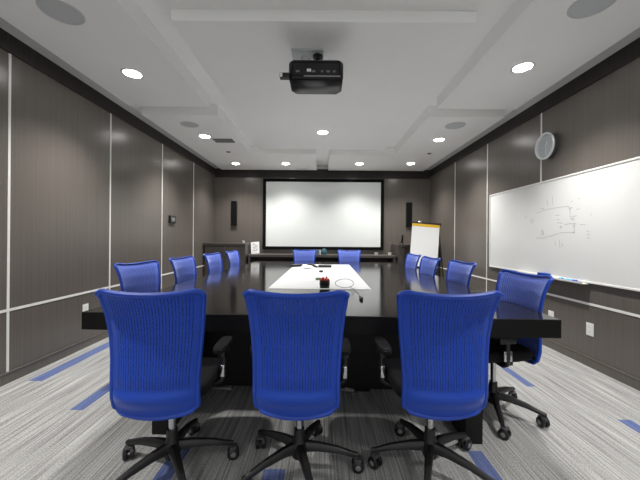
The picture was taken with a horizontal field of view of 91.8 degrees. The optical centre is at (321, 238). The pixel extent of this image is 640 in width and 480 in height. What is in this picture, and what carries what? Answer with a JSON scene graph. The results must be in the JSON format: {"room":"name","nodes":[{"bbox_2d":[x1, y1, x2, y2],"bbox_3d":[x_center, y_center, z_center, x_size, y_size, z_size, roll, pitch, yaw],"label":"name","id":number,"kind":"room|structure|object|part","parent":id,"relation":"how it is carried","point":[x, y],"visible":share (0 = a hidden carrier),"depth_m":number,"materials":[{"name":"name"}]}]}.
{"room":"conference room","nodes":[
{"label":"conference room","id":0,"kind":"room"},
{"bbox_2d":[0,48,214,374],"bbox_3d":[-2.608,-0.290,2.825,0.100,2.940,9.250,0,0,0],"label":"wall","id":1,"kind":"structure","parent":0,"point":[60,180],"depth_m":3.18,"materials":[{"name":"brown wood"}]},
{"bbox_2d":[6,53,10,371],"bbox_3d":[-2.556,-0.210,2.530,0.004,2.596,0.020,0,0,0],"label":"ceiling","id":2,"kind":"structure","parent":1,"relation":"attached to","point":[9,56],"depth_m":2.53,"materials":[{"name":"metal"}]},
{"bbox_2d":[0,330,108,386],"bbox_3d":[-2.560,1.135,2.825,0.018,0.090,9.050,0,0,0],"label":"baseboard","id":3,"kind":"structure","parent":1,"relation":"attached to","point":[21,371],"depth_m":2.90,"materials":[{"name":"brown wood"}]},
{"bbox_2d":[83,303,88,310],"bbox_3d":[-2.562,0.770,3.360,0.009,0.120,0.080,0,0,0],"label":"wall outlet","id":4,"kind":"object","parent":1,"relation":"attached to","point":[85,306],"visible":0.66,"depth_m":3.37,"materials":[{"name":"white plastic"}]},
{"bbox_2d":[0,265,203,312],"bbox_3d":[-2.563,0.586,2.825,0.005,0.022,9.050,0,0,0],"label":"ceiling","id":5,"kind":"structure","parent":1,"relation":"attached to","point":[94,290],"depth_m":3.00,"materials":[{"name":"metal"}]},
{"bbox_2d":[0,28,214,174],"bbox_3d":[-2.538,-1.585,2.825,0.020,0.150,9.050,0,0,0],"label":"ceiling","id":6,"kind":"structure","parent":1,"relation":"attached to","point":[9,43],"depth_m":3.27,"materials":[{"name":"black paint"}]},
{"bbox_2d":[0,17,214,167],"bbox_3d":[-2.540,-1.710,2.825,0.014,0.100,9.050,0,0,0],"label":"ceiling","id":7,"kind":"structure","parent":1,"relation":"attached to","point":[5,25],"depth_m":3.28,"materials":[{"name":"paint"}]},
{"bbox_2d":[109,113,111,289],"bbox_3d":[-2.556,-0.210,3.740,0.004,2.596,0.020,0,0,0],"label":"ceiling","id":8,"kind":"structure","parent":1,"relation":"attached to","point":[110,113],"depth_m":3.73,"materials":[{"name":"metal"}]},
{"bbox_2d":[161,144,162,288],"bbox_3d":[-2.556,-0.210,4.950,0.004,2.596,0.020,0,0,0],"label":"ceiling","id":9,"kind":"structure","parent":1,"relation":"attached to","point":[162,144],"depth_m":4.95,"materials":[{"name":"metal"}]},
{"bbox_2d":[168,215,175,222],"bbox_3d":[-2.538,-0.322,5.260,0.038,0.125,0.200,0,0,0],"label":"wall control","id":10,"kind":"object","parent":1,"relation":"attached to","point":[172,219],"visible":1,"depth_m":5.22,"materials":[{"name":"black plastic"}]},
{"bbox_2d":[193,169,193,247],"bbox_3d":[-2.556,-0.210,6.160,0.004,2.596,0.020,0,0,0],"label":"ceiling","id":11,"kind":"structure","parent":1,"relation":"attached to","point":[193,169],"depth_m":6.16,"materials":[{"name":"metal"}]},
{"bbox_2d":[0,337,639,479],"bbox_3d":[-0.010,1.250,2.825,5.320,0.100,9.250,0,0,0],"label":"floor","id":12,"kind":"structure","parent":0,"point":[58,420],"depth_m":1.93,"materials":[{"name":"carpet"}]},
{"bbox_2d":[113,260,160,292],"bbox_3d":[-1.492,0.701,2.793,0.624,0.975,0.622,0,0,16],"label":"office chair","id":13,"kind":"object","parent":12,"relation":"on","point":[140,277],"visible":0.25,"depth_m":2.88,"materials":[{"name":"blue fabric"}]},
{"bbox_2d":[95,289,238,479],"bbox_3d":[-0.758,0.707,1.622,0.626,0.974,0.626,0,0,-3],"label":"office chair","id":14,"kind":"object","parent":12,"relation":"on","point":[159,371],"visible":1,"depth_m":1.39,"materials":[{"name":"blue fabric"}]},
{"bbox_3d":[-0.869,1.081,1.468,0.052,0.080,0.285,0,0,36],"label":"leg","id":15,"kind":"part","parent":14,"relation":"part of","materials":[{"name":"black plastic"}]},
{"bbox_3d":[-0.928,1.081,1.650,0.285,0.080,0.052,0,0,18],"label":"leg","id":16,"kind":"part","parent":14,"relation":"part of","materials":[{"name":"black plastic"}]},
{"bbox_3d":[-0.757,0.523,1.379,0.458,0.586,0.109,0,0,-3],"label":"backrest","id":17,"kind":"part","parent":14,"relation":"part of","materials":[{"name":"blue fabric"}]},
{"bbox_3d":[-0.678,1.083,1.468,0.052,0.080,0.285,0,0,-36],"label":"leg","id":18,"kind":"part","parent":14,"relation":"part of","materials":[{"name":"black plastic"}]},
{"bbox_3d":[-0.773,1.082,1.762,0.052,0.080,0.285,0,0,0],"label":"leg","id":19,"kind":"part","parent":14,"relation":"part of","materials":[{"name":"black plastic"}]},
{"bbox_3d":[-0.619,1.083,1.650,0.285,0.080,0.052,0,0,-18],"label":"leg","id":20,"kind":"part","parent":14,"relation":"part of","materials":[{"name":"black plastic"}]},
{"bbox_3d":[-0.774,0.743,1.660,0.424,0.078,0.470,0,0,-3],"label":"seat","id":21,"kind":"part","parent":14,"relation":"part of","materials":[{"name":"black fabric"}]},
{"bbox_3d":[-0.588,0.710,1.690,0.135,0.179,0.036,0,0,-3],"label":"arm post","id":22,"kind":"part","parent":14,"relation":"part of","materials":[{"name":"black plastic"}]},
{"bbox_3d":[-0.586,0.807,1.658,0.199,0.038,0.026,0,0,-11],"label":"tilt lever","id":23,"kind":"part","parent":14,"relation":"part of","materials":[{"name":"black plastic"}]},
{"bbox_2d":[169,256,196,284],"bbox_3d":[-1.405,0.702,3.583,0.629,0.974,0.623,0,0,8],"label":"office chair","id":24,"kind":"object","parent":12,"relation":"on","point":[184,268],"visible":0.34,"depth_m":3.67,"materials":[{"name":"blue fabric"}]},
{"bbox_2d":[203,252,222,274],"bbox_3d":[-1.390,0.701,4.550,0.611,0.975,0.602,0,0,13],"label":"office chair","id":25,"kind":"object","parent":12,"relation":"on","point":[214,261],"visible":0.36,"depth_m":4.62,"materials":[{"name":"blue fabric"}]},
{"bbox_2d":[203,243,250,275],"bbox_3d":[-2.097,0.641,6.995,0.904,1.085,0.699,0,0,0],"label":"sideboard","id":26,"kind":"object","parent":12,"relation":"on","point":[243,249],"visible":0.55,"depth_m":6.67,"materials":[{"name":"brown wood"}]},
{"bbox_3d":[-2.315,0.639,6.681,0.429,0.935,0.018,0,0,0],"label":"door","id":27,"kind":"part","parent":26,"relation":"part of","materials":[{"name":"brown wood"}]},
{"bbox_3d":[-1.880,0.643,6.681,0.429,0.935,0.018,0,0,0],"label":"door","id":28,"kind":"part","parent":26,"relation":"part of","materials":[{"name":"brown wood"}]},
{"bbox_2d":[225,250,239,268],"bbox_3d":[-1.374,0.702,5.413,0.629,0.975,0.625,0,0,8],"label":"office chair","id":29,"kind":"object","parent":12,"relation":"on","point":[233,256],"visible":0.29,"depth_m":5.52,"materials":[{"name":"blue fabric"}]},
{"bbox_2d":[241,289,363,479],"bbox_3d":[-0.082,0.712,1.611,0.605,0.975,0.649,0,0,1],"label":"office chair","id":30,"kind":"object","parent":12,"relation":"on","point":[298,347],"visible":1,"depth_m":1.40,"materials":[{"name":"blue fabric"}]},
{"bbox_3d":[-0.252,1.086,1.517,0.285,0.080,0.052,0,0,-35],"label":"leg","id":31,"kind":"part","parent":30,"relation":"part of","materials":[{"name":"black plastic"}]},
{"bbox_3d":[-0.248,1.086,1.708,0.285,0.080,0.052,0,0,37],"label":"leg","id":32,"kind":"part","parent":30,"relation":"part of","materials":[{"name":"black plastic"}]},
{"bbox_3d":[-0.118,0.528,1.389,0.458,0.586,0.109,0,0,1],"label":"backrest","id":33,"kind":"part","parent":30,"relation":"part of","materials":[{"name":"blue fabric"}]},
{"bbox_3d":[-0.071,1.087,1.455,0.052,0.080,0.285,0,0,-17],"label":"leg","id":34,"kind":"part","parent":30,"relation":"part of","materials":[{"name":"black plastic"}]},
{"bbox_3d":[-0.066,1.087,1.764,0.052,0.080,0.285,0,0,19],"label":"leg","id":35,"kind":"part","parent":30,"relation":"part of","materials":[{"name":"black plastic"}]},
{"bbox_3d":[0.044,1.088,1.607,0.285,0.080,0.052,0,0,1],"label":"leg","id":36,"kind":"part","parent":30,"relation":"part of","materials":[{"name":"black plastic"}]},
{"bbox_3d":[0.073,0.715,1.687,0.135,0.179,0.036,0,0,1],"label":"arm post","id":37,"kind":"part","parent":30,"relation":"part of","materials":[{"name":"black plastic"}]},
{"bbox_3d":[0.073,0.812,1.655,0.199,0.038,0.026,0,0,-7],"label":"tilt lever","id":38,"kind":"part","parent":30,"relation":"part of","materials":[{"name":"black plastic"}]},
{"bbox_2d":[293,249,315,261],"bbox_3d":[-0.377,0.709,6.065,0.594,0.975,0.613,0,0,3],"label":"office chair","id":39,"kind":"object","parent":12,"relation":"on","point":[299,255],"visible":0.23,"depth_m":6.28,"materials":[{"name":"blue fabric"}]},
{"bbox_2d":[82,261,560,443],"bbox_3d":[0.031,0.830,3.987,2.860,0.740,4.286,0,0,2],"label":"conference table","id":40,"kind":"object","parent":12,"relation":"on","point":[376,315],"visible":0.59,"depth_m":2.36,"materials":[{"name":"black wood"}]},
{"bbox_3d":[-0.974,0.876,2.169,0.100,0.632,0.570,0,0,2],"label":"leg","id":41,"kind":"part","parent":40,"relation":"part of","materials":[{"name":"black wood"}]},
{"bbox_3d":[-0.025,0.854,2.396,1.780,0.572,0.050,0,0,2],"label":"cross panel","id":42,"kind":"part","parent":40,"relation":"part of","materials":[{"name":"black wood"}]},
{"bbox_2d":[268,264,370,289],"bbox_3d":[-0.009,0.458,4.130,0.940,0.003,2.640,0,0,1],"label":"sheet","id":43,"kind":"object","parent":40,"relation":"on","point":[296,277],"visible":0.8,"depth_m":3.52,"materials":[{"name":"white paper"}]},
{"bbox_2d":[291,264,302,266],"bbox_3d":[-0.403,0.434,4.980,0.190,0.038,0.060,0,0,-38],"label":"remote control","id":44,"kind":"object","parent":43,"relation":"on","point":[293,265],"visible":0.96,"depth_m":4.95,"materials":[{"name":"black plastic"}]},
{"bbox_2d":[301,265,312,268],"bbox_3d":[-0.220,0.427,4.658,0.175,0.056,0.130,0,0,17],"label":"crumpled paper","id":45,"kind":"object","parent":43,"relation":"on","point":[303,266],"visible":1,"depth_m":4.62,"materials":[{"name":"white paper"}]},
{"bbox_2d":[319,280,329,287],"bbox_3d":[0.025,0.422,2.885,0.097,0.070,0.097,0,0,0],"label":"pen cup","id":46,"kind":"object","parent":43,"relation":"on","point":[323,284],"visible":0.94,"depth_m":2.85,"materials":[{"name":"black plastic"}]},
{"bbox_2d":[318,265,331,267],"bbox_3d":[0.047,0.438,4.920,0.210,0.038,0.110,0,0,3],"label":"remote control","id":47,"kind":"object","parent":43,"relation":"on","point":[320,266],"visible":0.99,"depth_m":4.87,"materials":[{"name":"black plastic"}]},
{"bbox_2d":[335,279,359,295],"bbox_3d":[0.283,0.416,2.667,0.166,0.089,0.512,0,0,-21],"label":"cable","id":48,"kind":"object","parent":40,"relation":"on","point":[339,279],"visible":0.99,"depth_m":2.86,"materials":[{"name":"grey plastic"}]},
{"bbox_3d":[0.905,0.891,2.103,0.100,0.632,0.570,0,0,2],"label":"leg","id":49,"kind":"part","parent":40,"relation":"part of","materials":[{"name":"black wood"}]},
{"bbox_2d":[247,253,396,262],"bbox_3d":[-0.006,0.780,7.062,3.270,0.840,0.565,0,0,0],"label":"credenza","id":50,"kind":"object","parent":12,"relation":"on","point":[259,256],"visible":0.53,"depth_m":7.20,"materials":[{"name":"brown wood"}]},
{"bbox_2d":[251,242,259,253],"bbox_3d":[-1.510,0.209,7.051,0.212,0.280,0.128,0,0,4],"label":"card stand","id":51,"kind":"object","parent":50,"relation":"on","point":[254,245],"visible":1,"depth_m":7.01,"materials":[{"name":"paper"}]},
{"bbox_3d":[-0.006,0.777,7.210,3.140,0.725,0.020,0,0,0],"label":"panel","id":52,"kind":"part","parent":50,"relation":"part of","materials":[{"name":"brown wood"}]},
{"bbox_2d":[321,248,326,254],"bbox_3d":[0.048,0.285,6.950,0.128,0.150,0.128,0,0,0],"label":"lidded jar","id":53,"kind":"object","parent":50,"relation":"on","point":[324,251],"visible":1,"depth_m":6.90,"materials":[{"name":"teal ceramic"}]},
{"bbox_2d":[337,250,360,261],"bbox_3d":[0.559,0.717,6.052,0.632,0.975,0.638,0,0,0],"label":"office chair","id":54,"kind":"object","parent":12,"relation":"on","point":[343,255],"visible":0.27,"depth_m":6.26,"materials":[{"name":"blue fabric"}]},
{"bbox_2d":[405,253,420,269],"bbox_3d":[1.192,0.722,4.803,0.614,0.975,0.597,0,0,-7],"label":"office chair","id":55,"kind":"object","parent":12,"relation":"on","point":[411,261],"visible":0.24,"depth_m":4.88,"materials":[{"name":"blue fabric"}]},
{"bbox_2d":[391,244,439,275],"bbox_3d":[2.087,0.674,6.995,0.904,1.085,0.699,0,0,0],"label":"sideboard","id":56,"kind":"object","parent":12,"relation":"on","point":[401,251],"visible":0.25,"depth_m":6.67,"materials":[{"name":"brown wood"}]},
{"bbox_3d":[1.869,0.672,6.681,0.429,0.935,0.018,0,0,0],"label":"door","id":57,"kind":"part","parent":56,"relation":"part of","materials":[{"name":"brown wood"}]},
{"bbox_3d":[2.304,0.676,6.681,0.429,0.935,0.018,0,0,0],"label":"door","id":58,"kind":"part","parent":56,"relation":"part of","materials":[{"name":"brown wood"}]},
{"bbox_2d":[410,221,443,277],"bbox_3d":[2.058,0.430,6.271,0.716,1.562,0.664,0,0,7],"label":"flip chart","id":59,"kind":"object","parent":12,"relation":"on","point":[425,236],"visible":0.74,"depth_m":6.11,"materials":[{"name":"white paper"}]},
{"bbox_3d":[2.337,0.489,6.040,0.023,1.446,0.285,0,0,-11],"label":"easel leg","id":60,"kind":"part","parent":59,"relation":"part of","materials":[{"name":"black plastic"}]},
{"bbox_2d":[419,256,440,276],"bbox_3d":[1.164,0.722,3.967,0.614,0.974,0.606,0,0,-7],"label":"office chair","id":61,"kind":"object","parent":12,"relation":"on","point":[428,265],"visible":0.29,"depth_m":4.07,"materials":[{"name":"blue fabric"}]},
{"bbox_2d":[368,290,503,479],"bbox_3d":[0.558,0.717,1.635,0.612,0.974,0.608,0,0,-1],"label":"office chair","id":62,"kind":"object","parent":12,"relation":"on","point":[440,372],"visible":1,"depth_m":1.41,"materials":[{"name":"blue fabric"}]},
{"bbox_3d":[0.378,0.718,1.697,0.135,0.179,0.036,0,0,-1],"label":"arm post","id":63,"kind":"part","parent":62,"relation":"part of","materials":[{"name":"black plastic"}]},
{"bbox_3d":[0.565,0.753,1.680,0.424,0.078,0.470,0,0,-1],"label":"seat","id":64,"kind":"part","parent":62,"relation":"part of","materials":[{"name":"black fabric"}]},
{"bbox_3d":[0.401,1.091,1.631,0.285,0.080,0.052,0,0,4],"label":"leg","id":65,"kind":"part","parent":62,"relation":"part of","materials":[{"name":"black plastic"}]},
{"bbox_3d":[0.524,1.092,1.778,0.052,0.080,0.285,0,0,-14],"label":"leg","id":66,"kind":"part","parent":62,"relation":"part of","materials":[{"name":"black plastic"}]},
{"bbox_3d":[0.503,1.092,1.469,0.052,0.080,0.285,0,0,22],"label":"leg","id":67,"kind":"part","parent":62,"relation":"part of","materials":[{"name":"black plastic"}]},
{"bbox_3d":[0.572,0.533,1.399,0.458,0.586,0.109,0,0,-1],"label":"backrest","id":68,"kind":"part","parent":62,"relation":"part of","materials":[{"name":"blue fabric"}]},
{"bbox_3d":[0.701,1.093,1.706,0.285,0.080,0.052,0,0,-32],"label":"leg","id":69,"kind":"part","parent":62,"relation":"part of","materials":[{"name":"black plastic"}]},
{"bbox_3d":[0.688,1.093,1.516,0.285,0.080,0.052,0,0,40],"label":"leg","id":70,"kind":"part","parent":62,"relation":"part of","materials":[{"name":"black plastic"}]},
{"bbox_2d":[446,260,476,286],"bbox_3d":[1.270,0.723,3.263,0.622,0.974,0.621,0,0,-7],"label":"office chair","id":71,"kind":"object","parent":12,"relation":"on","point":[460,272],"visible":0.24,"depth_m":3.32,"materials":[{"name":"blue fabric"}]},
{"bbox_2d":[487,269,553,439],"bbox_3d":[1.172,0.722,2.165,0.620,0.974,0.638,0,0,-7],"label":"office chair","id":72,"kind":"object","parent":12,"relation":"on","point":[529,291],"visible":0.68,"depth_m":2.06,"materials":[{"name":"blue fabric"}]},
{"bbox_3d":[1.139,1.097,2.006,0.052,0.080,0.285,0,0,19],"label":"leg","id":73,"kind":"part","parent":72,"relation":"part of","materials":[{"name":"black plastic"}]},
{"bbox_3d":[1.138,0.723,1.964,0.036,0.179,0.135,0,0,-7],"label":"arm post","id":74,"kind":"part","parent":72,"relation":"part of","materials":[{"name":"black plastic"}]},
{"bbox_3d":[1.325,1.098,2.253,0.285,0.080,0.052,0,0,-35],"label":"leg","id":75,"kind":"part","parent":72,"relation":"part of","materials":[{"name":"black plastic"}]},
{"bbox_3d":[1.135,0.758,2.153,0.470,0.078,0.424,0,0,-7],"label":"seat","id":76,"kind":"part","parent":72,"relation":"part of","materials":[{"name":"black fabric"}]},
{"bbox_3d":[1.321,1.098,2.062,0.285,0.080,0.052,0,0,37],"label":"leg","id":77,"kind":"part","parent":72,"relation":"part of","materials":[{"name":"black plastic"}]},
{"bbox_2d":[214,177,429,253],"bbox_3d":[0.002,-0.270,7.400,5.120,2.940,0.100,0,0,0],"label":"wall","id":78,"kind":"structure","parent":0,"point":[248,192],"depth_m":7.35,"materials":[{"name":"brown wood"}]},
{"bbox_2d":[231,201,236,225],"bbox_3d":[-2.067,-0.587,7.316,0.122,0.565,0.068,0,0,0],"label":"wall speaker","id":79,"kind":"object","parent":78,"relation":"attached to","point":[233,203],"visible":1,"depth_m":7.28,"materials":[{"name":"black plastic"}]},
{"bbox_2d":[215,168,429,178],"bbox_3d":[0.012,-1.535,7.340,5.080,0.210,0.020,0,0,0],"label":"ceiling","id":80,"kind":"structure","parent":78,"relation":"attached to","point":[319,173],"depth_m":7.33,"materials":[{"name":"black paint"}]},
{"bbox_2d":[215,165,429,169],"bbox_3d":[0.013,-1.690,7.343,5.080,0.100,0.014,0,0,0],"label":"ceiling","id":81,"kind":"structure","parent":78,"relation":"attached to","point":[318,166],"depth_m":7.34,"materials":[{"name":"paint"}]},
{"bbox_2d":[263,178,383,249],"bbox_3d":[0.032,-0.570,7.325,2.852,1.670,0.050,0,0,0],"label":"projection screen","id":82,"kind":"object","parent":78,"relation":"attached to","point":[299,214],"visible":0.98,"depth_m":7.32,"materials":[{"name":"fabric"}]},
{"bbox_2d":[406,202,411,226],"bbox_3d":[2.044,-0.564,7.316,0.122,0.565,0.068,0,0,0],"label":"wall speaker","id":83,"kind":"object","parent":78,"relation":"attached to","point":[408,204],"visible":0.98,"depth_m":7.28,"materials":[{"name":"black plastic"}]},
{"bbox_2d":[132,0,515,164],"bbox_3d":[0.014,-1.790,2.825,5.320,0.100,9.250,0,0,0],"label":"ceiling","id":84,"kind":"structure","parent":0,"point":[489,12],"depth_m":2.42,"materials":[{"name":"paint"}]},
{"bbox_2d":[0,0,208,106],"bbox_3d":[-1.862,-1.682,1.045,0.966,0.146,5.490,0,0,0],"label":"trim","id":85,"kind":"structure","parent":84,"relation":"attached to","point":[115,35],"depth_m":2.65,"materials":[{"name":"paint"}]},
{"bbox_2d":[36,0,85,24],"bbox_3d":[-1.847,-1.606,2.200,0.272,0.006,0.272,0,0,0],"label":"ceiling speaker","id":86,"kind":"object","parent":85,"relation":"attached to","point":[61,11],"visible":1,"depth_m":2.19},
{"bbox_2d":[120,68,143,78],"bbox_3d":[-1.847,-1.602,3.020,0.204,0.014,0.204,0,0,0],"label":"recessed light","id":87,"kind":"object","parent":85,"relation":"attached to","point":[129,72],"visible":1,"depth_m":3.00,"materials":[{"name":"white plastic"}]},
{"bbox_2d":[142,104,316,169],"bbox_3d":[-1.231,-1.677,5.640,2.228,0.146,3.220,0,0,0],"label":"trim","id":88,"kind":"structure","parent":84,"relation":"attached to","point":[213,121],"depth_m":5.30,"materials":[{"name":"paint"}]},
{"bbox_2d":[179,121,199,127],"bbox_3d":[-1.867,-1.606,4.370,0.272,0.006,0.272,0,0,0],"label":"ceiling speaker","id":89,"kind":"object","parent":88,"relation":"attached to","point":[189,124],"visible":1,"depth_m":4.36,"materials":[{"name":"white plastic"}]},
{"bbox_2d":[198,134,210,138],"bbox_3d":[-1.847,-1.602,4.880,0.204,0.014,0.204,0,0,0],"label":"recessed light","id":90,"kind":"object","parent":88,"relation":"attached to","point":[205,136],"visible":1,"depth_m":4.86,"materials":[{"name":"white plastic"}]},
{"bbox_2d":[213,139,234,142],"bbox_3d":[-1.607,-1.603,5.080,0.320,0.008,0.190,0,0,0],"label":"air vent","id":91,"kind":"object","parent":88,"relation":"attached to","point":[215,140],"visible":1,"depth_m":5.07,"materials":[{"name":"grey metal"}]},
{"bbox_3d":[-1.607,-1.603,5.079,0.290,0.005,0.154,0,0,0],"label":"slat panel","id":92,"kind":"part","parent":91,"relation":"part of","materials":[{"name":"grey metal"}]},
{"bbox_2d":[171,9,476,149],"bbox_3d":[0.013,-1.695,4.059,2.330,0.090,3.403,0,0,0],"label":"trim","id":93,"kind":"structure","parent":84,"relation":"attached to","point":[391,59],"depth_m":2.91,"materials":[{"name":"paint"}]},
{"bbox_2d":[280,48,342,93],"bbox_3d":[-0.086,-1.478,2.730,0.525,0.345,0.400,0,0,0],"label":"projector","id":94,"kind":"object","parent":93,"relation":"hanging from","point":[309,73],"visible":1,"depth_m":2.56,"materials":[{"name":"black plastic"}]},
{"bbox_3d":[-0.127,-1.645,2.810,0.280,0.012,0.240,0,0,0],"label":"ceiling plate","id":95,"kind":"part","parent":94,"relation":"part of","materials":[{"name":"white metal"}]},
{"bbox_3d":[-0.049,-1.393,2.550,0.370,0.095,0.008,0,0,0],"label":"panel","id":96,"kind":"part","parent":94,"relation":"part of","materials":[{"name":"black plastic"}]},
{"bbox_2d":[316,130,328,134],"bbox_3d":[0.013,-1.643,4.820,0.204,0.014,0.204,0,0,0],"label":"recessed light","id":97,"kind":"object","parent":93,"relation":"attached to","point":[321,132],"visible":1,"depth_m":4.80,"materials":[{"name":"white plastic"}]},
{"bbox_2d":[328,105,503,170],"bbox_3d":[1.257,-1.657,5.640,2.228,0.146,3.220,0,0,0],"label":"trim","id":98,"kind":"structure","parent":84,"relation":"attached to","point":[414,146],"depth_m":5.18,"materials":[{"name":"paint"}]},
{"bbox_2d":[432,138,445,141],"bbox_3d":[1.872,-1.572,4.960,0.204,0.014,0.204,0,0,0],"label":"recessed light","id":99,"kind":"object","parent":98,"relation":"attached to","point":[435,139],"visible":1,"depth_m":4.93,"materials":[{"name":"white plastic"}]},
{"bbox_2d":[445,122,465,128],"bbox_3d":[1.862,-1.576,4.330,0.272,0.006,0.272,0,0,0],"label":"ceiling speaker","id":100,"kind":"object","parent":98,"relation":"attached to","point":[455,125],"visible":1,"depth_m":4.32},
{"bbox_2d":[437,0,639,109],"bbox_3d":[1.888,-1.652,1.045,0.966,0.146,5.490,0,0,0],"label":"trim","id":101,"kind":"structure","parent":84,"relation":"attached to","point":[541,32],"depth_m":2.61,"materials":[{"name":"paint"}]},
{"bbox_2d":[510,61,535,72],"bbox_3d":[1.852,-1.573,2.860,0.204,0.014,0.204,0,0,0],"label":"recessed light","id":102,"kind":"object","parent":101,"relation":"attached to","point":[525,66],"visible":1,"depth_m":2.84,"materials":[{"name":"white plastic"}]},
{"bbox_2d":[567,0,616,18],"bbox_3d":[1.822,-1.577,2.090,0.272,0.006,0.272,0,0,0],"label":"ceiling speaker","id":103,"kind":"object","parent":101,"relation":"attached to","point":[579,9],"visible":1,"depth_m":2.12},
{"bbox_2d":[430,57,639,378],"bbox_3d":[2.612,-0.249,2.825,0.100,2.940,9.250,0,0,0],"label":"wall","id":104,"kind":"structure","parent":0,"point":[598,125],"depth_m":3.23,"materials":[{"name":"brown wood"}]},
{"bbox_2d":[454,162,455,259],"bbox_3d":[2.559,-0.170,5.980,0.004,2.596,0.020,0,0,0],"label":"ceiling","id":105,"kind":"structure","parent":104,"relation":"attached to","point":[455,162],"depth_m":5.98,"materials":[{"name":"metal"}]},
{"bbox_2d":[486,144,487,291],"bbox_3d":[2.559,-0.170,4.810,0.004,2.596,0.020,0,0,0],"label":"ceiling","id":106,"kind":"structure","parent":104,"relation":"attached to","point":[487,144],"depth_m":4.81,"materials":[{"name":"metal"}]},
{"bbox_2d":[430,37,639,175],"bbox_3d":[2.562,-1.545,2.825,0.020,0.150,9.050,0,0,0],"label":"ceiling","id":107,"kind":"structure","parent":104,"relation":"attached to","point":[630,52],"depth_m":3.33,"materials":[{"name":"black paint"}]},
{"bbox_2d":[430,27,639,169],"bbox_3d":[2.566,-1.670,2.825,0.014,0.100,9.050,0,0,0],"label":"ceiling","id":108,"kind":"structure","parent":104,"relation":"attached to","point":[634,35],"depth_m":3.35,"materials":[{"name":"paint"}]},
{"bbox_2d":[439,267,639,317],"bbox_3d":[2.553,0.626,2.825,0.005,0.022,9.050,0,0,0],"label":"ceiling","id":109,"kind":"structure","parent":104,"relation":"attached to","point":[554,295],"depth_m":2.98,"materials":[{"name":"metal"}]},
{"bbox_2d":[540,113,541,181],"bbox_3d":[2.559,-0.170,3.630,0.004,2.596,0.020,0,0,0],"label":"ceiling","id":110,"kind":"structure","parent":104,"relation":"attached to","point":[541,113],"depth_m":3.62,"materials":[{"name":"metal"}]},
{"bbox_2d":[535,132,558,159],"bbox_3d":[2.532,-1.042,3.500,0.064,0.300,0.300,0,0,0],"label":"wall clock","id":111,"kind":"object","parent":104,"relation":"attached to","point":[546,146],"visible":1,"depth_m":3.48,"materials":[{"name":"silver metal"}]},
{"bbox_2d":[548,310,553,316],"bbox_3d":[2.549,0.865,3.450,0.009,0.120,0.080,0,0,0],"label":"wall outlet","id":112,"kind":"object","parent":104,"relation":"attached to","point":[550,313],"visible":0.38,"depth_m":3.45,"materials":[{"name":"white plastic"}]},
{"bbox_2d":[489,156,639,291],"bbox_3d":[2.517,-0.111,3.495,0.083,1.095,2.410,0,0,0],"label":"whiteboard","id":113,"kind":"object","parent":104,"relation":"attached to","point":[583,226],"visible":0.86,"depth_m":3.10,"materials":[{"name":"ceramic"}]},
{"bbox_2d":[537,272,550,274],"bbox_3d":[2.505,0.408,3.500,0.050,0.040,0.144,0,0,-4],"label":"eraser","id":114,"kind":"object","parent":113,"relation":"on","point":[538,273],"visible":0.54,"depth_m":3.49,"materials":[{"name":"blue plastic"}]},
{"bbox_2d":[521,272,587,283],"bbox_3d":[2.504,0.428,3.475,0.065,0.018,1.050,0,0,0],"label":"tray","id":115,"kind":"object","parent":113,"relation":"on","point":[580,281],"depth_m":3.16,"materials":[{"name":"metal"}]},
{"bbox_2d":[586,322,593,336],"bbox_3d":[2.549,0.865,2.950,0.009,0.120,0.080,0,0,0],"label":"wall outlet","id":116,"kind":"object","parent":104,"relation":"attached to","point":[589,327],"visible":1,"depth_m":2.94,"materials":[{"name":"white plastic"}]},
{"bbox_2d":[542,338,639,390],"bbox_3d":[2.542,1.175,2.825,0.018,0.090,9.050,0,0,0],"label":"baseboard","id":117,"kind":"structure","parent":104,"relation":"attached to","point":[616,374],"depth_m":2.88,"materials":[{"name":"brown wood"}]}
]}

